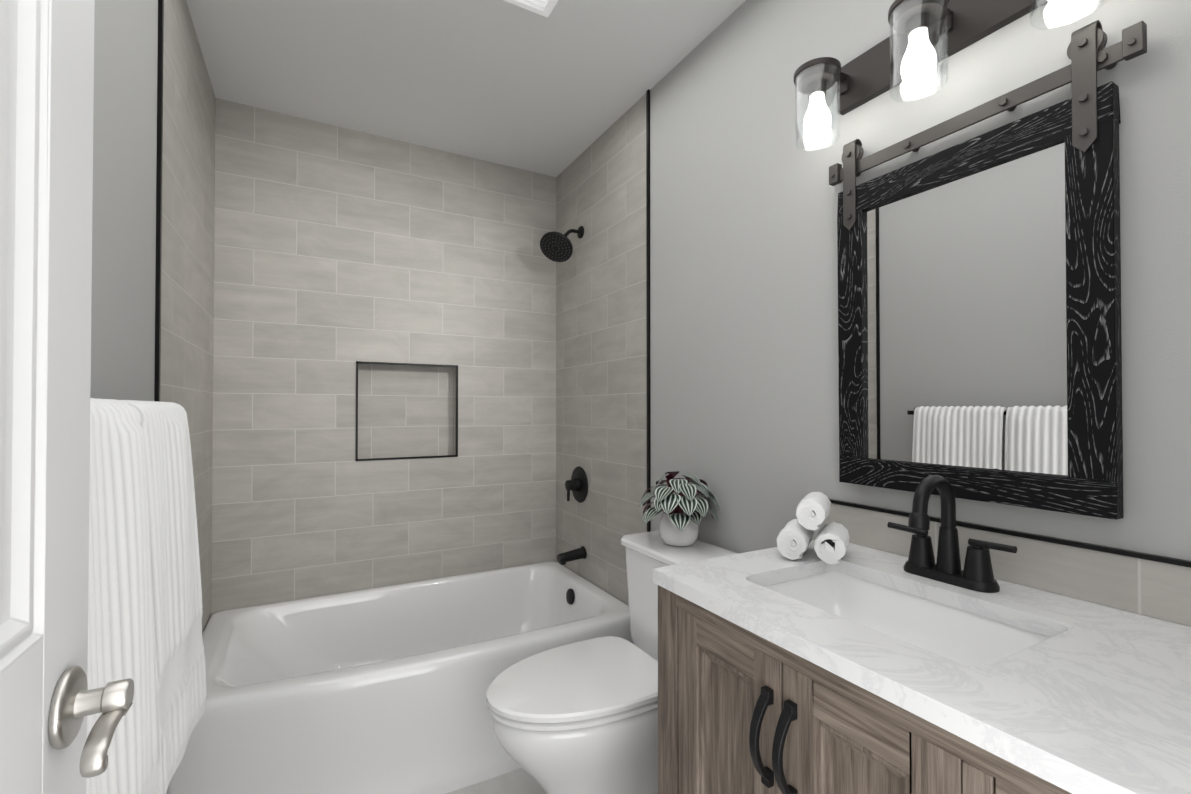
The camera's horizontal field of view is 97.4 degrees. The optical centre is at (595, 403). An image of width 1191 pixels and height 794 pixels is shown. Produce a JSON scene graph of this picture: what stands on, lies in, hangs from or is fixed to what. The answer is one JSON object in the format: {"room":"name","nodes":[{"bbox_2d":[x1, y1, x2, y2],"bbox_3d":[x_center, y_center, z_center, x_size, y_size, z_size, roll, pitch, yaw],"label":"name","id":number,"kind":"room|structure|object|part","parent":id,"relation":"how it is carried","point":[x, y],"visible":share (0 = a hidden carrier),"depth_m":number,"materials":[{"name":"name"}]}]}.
{"room":"bathroom","nodes":[
{"label":"bathroom","id":0,"kind":"room"},
{"bbox_2d":[90,0,214,632],"bbox_3d":[-0.985,-0.006,0.959,0.124,2.500,3.058,0,-1,-29],"label":"wall","id":1,"kind":"structure","parent":0,"point":[124,208],"depth_m":1.31,"materials":[{"name":"grey paint"}]},
{"bbox_2d":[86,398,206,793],"bbox_3d":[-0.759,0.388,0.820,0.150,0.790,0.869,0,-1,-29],"label":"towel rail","id":2,"kind":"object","parent":1,"relation":"attached to","point":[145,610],"visible":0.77,"depth_m":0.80,"materials":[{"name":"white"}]},
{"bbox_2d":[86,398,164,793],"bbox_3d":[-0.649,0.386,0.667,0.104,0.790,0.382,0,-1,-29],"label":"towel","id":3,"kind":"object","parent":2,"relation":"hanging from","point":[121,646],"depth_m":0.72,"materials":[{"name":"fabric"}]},
{"bbox_2d":[211,98,555,614],"bbox_3d":[-0.939,0.012,2.584,1.524,2.500,0.250,0,-1,-29],"label":"wall","id":4,"kind":"structure","parent":0,"point":[339,252],"depth_m":2.40,"materials":[{"name":"tile"}]},
{"bbox_2d":[355,361,457,460],"bbox_3d":[-0.883,0.035,2.475,0.460,0.451,0.014,0,-1,-29],"label":"trim","id":5,"kind":"structure","parent":4,"relation":"attached to","point":[415,457],"depth_m":2.46,"materials":[{"name":"black metal"}]},
{"bbox_2d":[186,0,744,176],"bbox_3d":[-0.265,-1.302,1.366,1.764,0.100,3.058,0,-1,-29],"label":"ceiling","id":6,"kind":"structure","parent":0,"point":[560,88],"depth_m":1.91,"materials":[{"name":"white paint"}]},
{"bbox_2d":[504,0,557,16],"bbox_3d":[-0.209,-1.242,1.492,0.280,0.016,0.280,0,-1,-29],"label":"ceiling vent","id":7,"kind":"object","parent":6,"relation":"in","point":[543,7],"visible":1,"depth_m":1.62,"materials":[{"name":"white plastic"}]},
{"bbox_2d":[445,768,545,793],"bbox_3d":[-0.265,1.298,1.338,1.764,0.100,3.058,0,-1,-29],"label":"floor","id":8,"kind":"structure","parent":0,"point":[520,781],"depth_m":1.71,"materials":[{"name":"tile"}]},
{"bbox_2d":[166,561,634,793],"bbox_3d":[-0.668,1.046,2.076,1.512,0.422,0.879,0,-1,-29],"label":"bathtub","id":9,"kind":"object","parent":8,"relation":"on","point":[380,690],"visible":0.69,"depth_m":1.73,"materials":[{"name":"white ceramic"}]},
{"bbox_2d":[486,530,738,793],"bbox_3d":[0.048,0.853,1.540,0.746,0.795,0.468,0,-1,-29],"label":"toilet","id":10,"kind":"object","parent":8,"relation":"on","point":[581,717],"visible":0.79,"depth_m":1.40,"materials":[{"name":"white ceramic"}]},
{"bbox_3d":[-0.052,0.789,1.486,0.516,0.049,0.382,0,-1,-29],"label":"seat","id":11,"kind":"part","parent":10,"relation":"part of","materials":[{"name":"white plastic"}]},
{"bbox_3d":[-0.006,1.034,1.509,0.600,0.433,0.366,0,-1,-29],"label":"bowl","id":12,"kind":"part","parent":10,"relation":"part of","materials":[{"name":"white ceramic"}]},
{"bbox_2d":[639,471,719,546],"bbox_3d":[0.270,0.341,1.708,0.269,0.232,0.263,0,-1,-29],"label":"plant","id":13,"kind":"object","parent":10,"relation":"on","point":[680,518],"visible":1,"depth_m":1.65,"materials":[{"name":"green plant"}]},
{"bbox_3d":[0.272,0.406,1.705,0.129,0.101,0.129,0,-1,-29],"label":"pot","id":14,"kind":"part","parent":13,"relation":"part of","materials":[{"name":"white ceramic"}]},
{"bbox_3d":[0.279,0.637,1.669,0.220,0.360,0.468,0,-1,-29],"label":"tank","id":15,"kind":"part","parent":10,"relation":"part of","materials":[{"name":"white ceramic"}]},
{"bbox_2d":[653,475,1190,793],"bbox_3d":[0.568,0.688,0.801,0.582,1.109,0.911,0,-1,-29],"label":"bathroom vanity","id":16,"kind":"object","parent":8,"relation":"on","point":[859,669],"visible":0.96,"depth_m":0.77,"materials":[{"name":"white stone"}]},
{"bbox_2d":[776,492,849,563],"bbox_3d":[0.489,0.273,1.171,0.141,0.136,0.147,0,-1,29],"label":"rolled towels","id":17,"kind":"object","parent":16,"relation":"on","point":[794,537],"visible":1,"depth_m":1.12,"materials":[{"name":"white fabric"}]},
{"bbox_2d":[887,475,1017,592],"bbox_3d":[0.645,0.237,0.991,0.146,0.204,0.227,0,-1,-29],"label":"faucet","id":18,"kind":"object","parent":16,"relation":"on","point":[921,571],"depth_m":0.99,"materials":[{"name":"black metal"}]},
{"bbox_2d":[556,0,1190,604],"bbox_3d":[0.454,0.003,1.746,0.124,2.500,3.058,0,-1,-29],"label":"wall","id":19,"kind":"structure","parent":0,"point":[744,372],"depth_m":1.52,"materials":[{"name":"grey paint"}]},
{"bbox_2d":[154,0,650,531],"bbox_3d":[-0.455,0.002,1.700,1.524,2.500,0.014,0,-1,-29],"label":"trim","id":20,"kind":"structure","parent":19,"relation":"attached to","point":[158,196],"depth_m":1.34,"materials":[{"name":"black metal"}]},
{"bbox_2d":[540,226,583,261],"bbox_3d":[-0.155,-0.784,2.511,0.218,0.186,0.146,0,-1,-20],"label":"shower fixture","id":21,"kind":"object","parent":19,"relation":"attached to","point":[556,246],"depth_m":2.49,"materials":[{"name":"black metal"}]},
{"bbox_2d":[557,546,586,564],"bbox_3d":[-0.115,0.728,2.510,0.139,0.070,0.062,0,-1,-29],"label":"shower fixture","id":22,"kind":"object","parent":19,"relation":"attached to","point":[580,553],"depth_m":2.49,"materials":[{"name":"black metal"}]},
{"bbox_3d":[-0.115,0.728,2.510,0.139,0.071,0.062,0,-1,-29],"label":"spout","id":23,"kind":"part","parent":22,"relation":"part of","materials":[{"name":"black metal"}]},
{"bbox_2d":[565,466,587,502],"bbox_3d":[-0.109,0.399,2.566,0.072,0.176,0.176,0,-1,-29],"label":"shower fixture","id":24,"kind":"object","parent":19,"relation":"attached to","point":[578,484],"depth_m":2.54,"materials":[{"name":"black metal"}]},
{"bbox_2d":[794,0,1105,150],"bbox_3d":[0.670,-0.733,1.052,0.176,0.215,0.574,0,-1,-29],"label":"sconce","id":25,"kind":"object","parent":19,"relation":"attached to","point":[921,42],"visible":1,"depth_m":1.07,"materials":[{"name":"glass"}]},
{"bbox_2d":[829,20,1146,519],"bbox_3d":[0.733,-0.223,1.065,0.049,0.824,0.561,0,-1,-29],"label":"mirror","id":26,"kind":"object","parent":19,"relation":"attached to","point":[979,324],"visible":1,"depth_m":1.00,"materials":[{"name":"black wood"}]},
{"bbox_3d":[0.729,-0.166,1.070,0.004,0.594,0.386,0,-1,-29],"label":"glass","id":27,"kind":"part","parent":26,"relation":"part of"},
{"bbox_3d":[0.734,-0.571,1.069,0.048,0.045,0.561,0,-1,-29],"label":"rail","id":28,"kind":"part","parent":26,"relation":"part of","materials":[{"name":"grey metal"}]},
{"bbox_2d":[824,499,1190,626],"bbox_3d":[0.815,0.290,0.948,0.012,0.098,0.922,0,-1,-29],"label":"backsplash","id":29,"kind":"structure","parent":19,"relation":"attached to","point":[1152,585],"depth_m":0.92,"materials":[{"name":"tile"}]},
{"bbox_3d":[0.440,-0.016,0.063,1.764,2.500,0.120,0,-1,-29],"label":"wall","id":30,"kind":"structure","parent":0,"visible":0},
{"bbox_2d":[0,0,94,793],"bbox_3d":[-0.327,0.209,0.168,0.037,2.030,0.760,0,-1,-29],"label":"door leaf","id":31,"kind":"structure","parent":30,"relation":"in","point":[46,110],"depth_m":0.42,"materials":[{"name":"white paint"}]},
{"bbox_2d":[48,666,133,777],"bbox_3d":[-0.437,0.268,0.454,0.046,0.068,0.101,0,-1,-29],"label":"door handle","id":32,"kind":"object","parent":31,"relation":"attached to","point":[75,701],"depth_m":0.45,"materials":[{"name":"grey metal"}]}
]}

